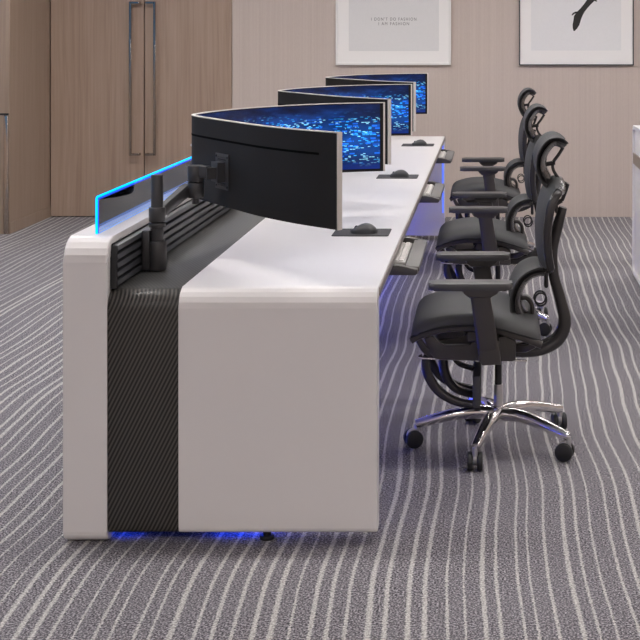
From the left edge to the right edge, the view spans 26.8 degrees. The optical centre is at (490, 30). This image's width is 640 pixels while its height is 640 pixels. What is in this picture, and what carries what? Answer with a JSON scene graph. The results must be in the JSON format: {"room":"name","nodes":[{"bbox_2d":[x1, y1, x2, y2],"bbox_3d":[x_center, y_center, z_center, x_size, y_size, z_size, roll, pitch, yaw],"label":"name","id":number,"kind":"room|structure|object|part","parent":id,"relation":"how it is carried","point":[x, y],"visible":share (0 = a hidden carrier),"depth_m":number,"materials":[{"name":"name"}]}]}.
{"room":"control room","nodes":[
{"label":"control room","id":0,"kind":"room"},
{"bbox_2d":[0,0,50,233],"bbox_3d":[-3.965,0.080,10.435,0.670,2.900,0.970,0,0,0],"label":"wall","id":1,"kind":"structure","parent":0,"point":[25,25],"depth_m":10.32,"materials":[{"name":"brown wood"}]},
{"bbox_2d":[0,116,3,233],"bbox_3d":[-3.986,1.083,9.947,0.628,0.893,0.006,0,0,0],"label":"trim","id":2,"kind":"structure","parent":1,"relation":"attached to","point":[1,117],"depth_m":9.95,"materials":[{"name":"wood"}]},
{"bbox_2d":[4,115,8,233],"bbox_3d":[-3.652,1.083,9.944,0.036,0.895,0.012,0,0,0],"label":"trim","id":3,"kind":"structure","parent":1,"relation":"attached to","point":[6,117],"depth_m":9.94,"materials":[{"name":"silver metal"}]},
{"bbox_2d":[0,216,639,639],"bbox_3d":[-0.050,1.580,4.430,8.700,0.100,13.460,0,0,0],"label":"floor","id":4,"kind":"structure","parent":0,"point":[531,544],"depth_m":4.11,"materials":[{"name":"carpet"}]},
{"bbox_2d":[63,136,453,540],"bbox_3d":[-0.762,1.017,6.830,1.024,1.026,5.802,0,0,0],"label":"control console","id":5,"kind":"object","parent":4,"relation":"on","point":[232,386],"visible":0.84,"depth_m":3.93,"materials":[{"name":"white paint"}]},
{"bbox_3d":[-1.132,0.707,6.830,0.020,0.132,5.712,0,0,0],"label":"slat panel","id":6,"kind":"part","parent":5,"relation":"part of","materials":[{"name":"grey"}]},
{"bbox_2d":[142,152,228,270],"bbox_3d":[-1.032,0.594,4.379,0.156,0.355,0.332,0,0,44],"label":"monitor arm","id":7,"kind":"object","parent":5,"relation":"attached to","point":[154,245],"visible":1,"depth_m":4.26,"materials":[{"name":"grey plastic"}]},
{"bbox_3d":[-1.053,0.562,4.371,0.034,0.085,0.204,0,0,11],"label":"swing arm","id":8,"kind":"part","parent":7,"relation":"part of","materials":[{"name":"grey plastic"}]},
{"bbox_3d":[-0.910,0.476,4.473,0.004,0.120,0.112,0,0,-34],"label":"mounting plate","id":9,"kind":"part","parent":7,"relation":"part of","materials":[{"name":"grey metal"}]},
{"bbox_2d":[191,102,384,229],"bbox_3d":[-0.766,0.448,4.769,0.643,0.292,1.672,0,0,0],"label":"monitor","id":10,"kind":"object","parent":7,"relation":"attached to","point":[287,163],"visible":0.9,"depth_m":4.32,"materials":[{"name":"plastic"}]},
{"bbox_2d":[178,136,444,531],"bbox_3d":[-0.635,1.133,6.830,0.592,0.725,5.802,0,0,0],"label":"countertop","id":11,"kind":"structure","parent":5,"relation":"on","point":[278,335],"depth_m":3.93,"materials":[{"name":"white paint"}]},
{"bbox_2d":[331,229,391,235],"bbox_3d":[-0.492,0.769,5.040,0.215,0.004,0.175,0,0,0],"label":"mouse pad","id":12,"kind":"object","parent":5,"relation":"on","point":[344,232],"visible":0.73,"depth_m":5.00,"materials":[{"name":"rubber"}]},
{"bbox_2d":[350,223,377,233],"bbox_3d":[-0.483,0.749,5.017,0.104,0.037,0.063,0,0,0],"label":"computer mouse","id":13,"kind":"object","parent":12,"relation":"on","point":[365,228],"visible":1,"depth_m":4.99,"materials":[{"name":"grey plastic"}]},
{"bbox_2d":[376,174,418,178],"bbox_3d":[-0.492,0.769,6.973,0.215,0.004,0.175,0,0,0],"label":"mouse pad","id":14,"kind":"object","parent":5,"relation":"on","point":[380,176],"visible":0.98,"depth_m":6.91,"materials":[{"name":"rubber"}]},
{"bbox_2d":[389,170,408,176],"bbox_3d":[-0.483,0.749,6.951,0.104,0.037,0.063,0,0,0],"label":"computer mouse","id":15,"kind":"object","parent":14,"relation":"on","point":[399,173],"visible":1,"depth_m":6.93,"materials":[{"name":"black plastic"}]},
{"bbox_2d":[394,242,411,264],"bbox_3d":[-0.370,0.826,4.906,0.130,0.019,0.430,0,0,0],"label":"keyboard","id":16,"kind":"object","parent":5,"relation":"on","point":[405,248],"visible":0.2,"depth_m":4.85,"materials":[{"name":"grey plastic"}]},
{"bbox_2d":[389,236,426,274],"bbox_3d":[-0.360,0.831,4.906,0.220,0.035,0.652,0,0,0],"label":"keyboard tray","id":17,"kind":"object","parent":5,"relation":"on","point":[412,266],"depth_m":4.76,"materials":[{"name":"grey plastic"}]},
{"bbox_2d":[402,144,433,145],"bbox_3d":[-0.492,0.769,8.908,0.215,0.004,0.175,0,0,0],"label":"mouse pad","id":18,"kind":"object","parent":5,"relation":"on","point":[402,144],"visible":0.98,"depth_m":8.85,"materials":[{"name":"rubber"}]},
{"bbox_2d":[412,139,426,144],"bbox_3d":[-0.483,0.749,8.885,0.104,0.037,0.063,0,0,0],"label":"computer mouse","id":19,"kind":"object","parent":18,"relation":"on","point":[418,142],"visible":1,"depth_m":8.86,"materials":[{"name":"black plastic"}]},
{"bbox_2d":[423,184,433,195],"bbox_3d":[-0.370,0.826,6.840,0.130,0.019,0.430,0,0,0],"label":"keyboard","id":20,"kind":"object","parent":5,"relation":"on","point":[428,190],"visible":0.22,"depth_m":6.80,"materials":[{"name":"grey plastic"}]},
{"bbox_2d":[419,181,444,202],"bbox_3d":[-0.360,0.831,6.840,0.220,0.035,0.652,0,0,0],"label":"keyboard tray","id":21,"kind":"object","parent":5,"relation":"on","point":[437,192],"depth_m":6.65,"materials":[{"name":"grey plastic"}]},
{"bbox_2d":[438,151,445,157],"bbox_3d":[-0.370,0.826,8.774,0.130,0.019,0.430,0,0,0],"label":"keyboard","id":22,"kind":"object","parent":5,"relation":"on","point":[442,154],"visible":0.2,"depth_m":8.73,"materials":[{"name":"grey plastic"}]},
{"bbox_2d":[436,149,453,162],"bbox_3d":[-0.360,0.831,8.774,0.220,0.035,0.652,0,0,0],"label":"keyboard tray","id":23,"kind":"object","parent":5,"relation":"on","point":[449,155],"depth_m":8.58,"materials":[{"name":"grey plastic"}]},
{"bbox_3d":[-0.999,0.593,6.310,0.243,0.355,0.289,0,0,0],"label":"monitor arm","id":24,"kind":"object","parent":5,"relation":"attached to","visible":0},
{"bbox_2d":[278,84,411,164],"bbox_3d":[-0.766,0.448,6.702,0.643,0.292,1.672,0,0,0],"label":"monitor","id":25,"kind":"object","parent":24,"relation":"attached to","point":[397,98],"visible":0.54,"depth_m":7.32,"materials":[{"name":"glass"}]},
{"bbox_3d":[-0.999,0.593,8.244,0.243,0.355,0.289,0,0,0],"label":"monitor arm","id":26,"kind":"object","parent":5,"relation":"attached to","visible":0},
{"bbox_2d":[325,73,427,130],"bbox_3d":[-0.766,0.448,8.636,0.643,0.292,1.672,0,0,0],"label":"monitor","id":27,"kind":"object","parent":26,"relation":"attached to","point":[419,81],"visible":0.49,"depth_m":9.27,"materials":[{"name":"glass"}]},
{"bbox_2d":[403,131,574,470],"bbox_3d":[-0.012,0.955,4.870,0.623,1.150,0.682,0,0,0],"label":"office chair","id":28,"kind":"object","parent":4,"relation":"on","point":[479,323],"visible":1,"depth_m":4.75,"materials":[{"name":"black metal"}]},
{"bbox_3d":[-0.052,1.038,4.870,0.460,0.111,0.504,0,0,0],"label":"seat","id":29,"kind":"part","parent":28,"relation":"part of","materials":[{"name":"grey fabric"}]},
{"bbox_3d":[-0.035,1.027,5.091,0.139,0.270,0.203,0,0,0],"label":"armrest","id":30,"kind":"part","parent":28,"relation":"part of","materials":[{"name":"plastic"}]},
{"bbox_3d":[-0.035,1.027,4.649,0.139,0.270,0.203,0,0,0],"label":"armrest","id":31,"kind":"part","parent":28,"relation":"part of","materials":[{"name":"plastic"}]},
{"bbox_3d":[0.210,0.697,4.870,0.096,0.322,0.440,0,0,0],"label":"backrest","id":32,"kind":"part","parent":28,"relation":"part of","materials":[{"name":"black fabric"}]},
{"bbox_3d":[0.224,0.704,4.870,0.092,0.329,0.464,0,0,0],"label":"frame","id":33,"kind":"part","parent":28,"relation":"part of","materials":[{"name":"grey plastic"}]},
{"bbox_2d":[435,103,551,335],"bbox_3d":[-0.003,0.955,6.804,0.623,1.150,0.682,0,0,0],"label":"office chair","id":34,"kind":"object","parent":4,"relation":"on","point":[481,232],"visible":0.69,"depth_m":6.66,"materials":[{"name":"plastic"}]},
{"bbox_3d":[-0.043,1.038,6.804,0.460,0.111,0.504,0,0,0],"label":"seat","id":35,"kind":"part","parent":34,"relation":"part of","materials":[{"name":"grey fabric"}]},
{"bbox_3d":[-0.026,1.027,7.026,0.139,0.270,0.203,0,0,0],"label":"armrest","id":36,"kind":"part","parent":34,"relation":"part of","materials":[{"name":"plastic"}]},
{"bbox_3d":[-0.026,1.027,6.582,0.139,0.270,0.203,0,0,0],"label":"armrest","id":37,"kind":"part","parent":34,"relation":"part of","materials":[{"name":"plastic"}]},
{"bbox_3d":[0.219,0.697,6.804,0.096,0.322,0.440,0,0,0],"label":"backrest","id":38,"kind":"part","parent":34,"relation":"part of","materials":[{"name":"black fabric"}]},
{"bbox_3d":[0.233,0.704,6.804,0.092,0.329,0.464,0,0,0],"label":"frame","id":39,"kind":"part","parent":34,"relation":"part of","materials":[{"name":"grey plastic"}]},
{"bbox_2d":[449,88,537,251],"bbox_3d":[0.006,0.955,8.738,0.623,1.150,0.682,0,0,0],"label":"office chair","id":40,"kind":"object","parent":4,"relation":"on","point":[488,182],"visible":0.47,"depth_m":8.59,"materials":[{"name":"plastic"}]},
{"bbox_3d":[-0.034,1.038,8.738,0.460,0.111,0.504,0,0,0],"label":"seat","id":41,"kind":"part","parent":40,"relation":"part of","materials":[{"name":"grey fabric"}]},
{"bbox_3d":[-0.018,1.027,8.960,0.139,0.270,0.203,0,0,0],"label":"armrest","id":42,"kind":"part","parent":40,"relation":"part of","materials":[{"name":"plastic"}]},
{"bbox_3d":[-0.018,1.027,8.517,0.139,0.270,0.203,0,0,0],"label":"armrest","id":43,"kind":"part","parent":40,"relation":"part of","materials":[{"name":"plastic"}]},
{"bbox_3d":[0.228,0.697,8.738,0.096,0.322,0.440,0,0,0],"label":"backrest","id":44,"kind":"part","parent":40,"relation":"part of","materials":[{"name":"black fabric"}]},
{"bbox_3d":[0.241,0.704,8.738,0.092,0.329,0.464,0,0,0],"label":"frame","id":45,"kind":"part","parent":40,"relation":"part of","materials":[{"name":"grey plastic"}]},
{"bbox_2d":[632,125,639,284],"bbox_3d":[1.349,1.058,7.260,0.930,0.945,2.000,0,0,0],"label":"control console","id":46,"kind":"object","parent":4,"relation":"on","point":[636,128],"visible":1,"depth_m":8.13,"materials":[{"name":"white paint"}]},
{"bbox_2d":[232,0,639,216],"bbox_3d":[1.086,0.080,11.010,6.428,2.900,0.300,0,0,0],"label":"wall","id":47,"kind":"structure","parent":0,"point":[277,45],"depth_m":10.86,"materials":[{"name":"beige wood"}]},
{"bbox_2d":[336,0,450,64],"bbox_3d":[-0.802,-0.345,10.845,0.946,1.250,0.030,0,0,0],"label":"framed print","id":48,"kind":"object","parent":47,"relation":"attached to","point":[368,32],"visible":1,"depth_m":10.84,"materials":[{"name":"white paper"}]},
{"bbox_2d":[519,0,633,64],"bbox_3d":[0.701,-0.343,10.845,0.942,1.250,0.030,0,0,0],"label":"framed print","id":49,"kind":"object","parent":47,"relation":"attached to","point":[551,32],"visible":1,"depth_m":10.84,"materials":[{"name":"grey paper"}]},
{"bbox_3d":[-3.264,0.080,11.010,2.272,2.900,0.300,0,0,0],"label":"wall","id":50,"kind":"structure","parent":0,"visible":0},
{"bbox_2d":[51,0,144,215],"bbox_3d":[-3.239,0.304,10.850,0.766,2.439,0.110,0,0,0],"label":"door","id":51,"kind":"structure","parent":50,"relation":"in","point":[98,46],"depth_m":10.86,"materials":[{"name":"brown wood"}]},
{"bbox_3d":[-2.920,0.389,10.828,0.084,1.262,0.064,0,0,0],"label":"handle","id":52,"kind":"part","parent":51,"relation":"part of","materials":[{"name":"brown metal"}]},
{"bbox_2d":[145,0,231,175],"bbox_3d":[-2.491,0.304,10.850,0.714,2.439,0.110,0,0,0],"label":"door","id":53,"kind":"structure","parent":50,"relation":"in","point":[188,43],"depth_m":10.86,"materials":[{"name":"brown wood"}]},
{"bbox_3d":[-2.788,0.389,10.828,0.084,1.262,0.064,0,0,0],"label":"handle","id":54,"kind":"part","parent":53,"relation":"part of","materials":[{"name":"brown metal"}]}
]}

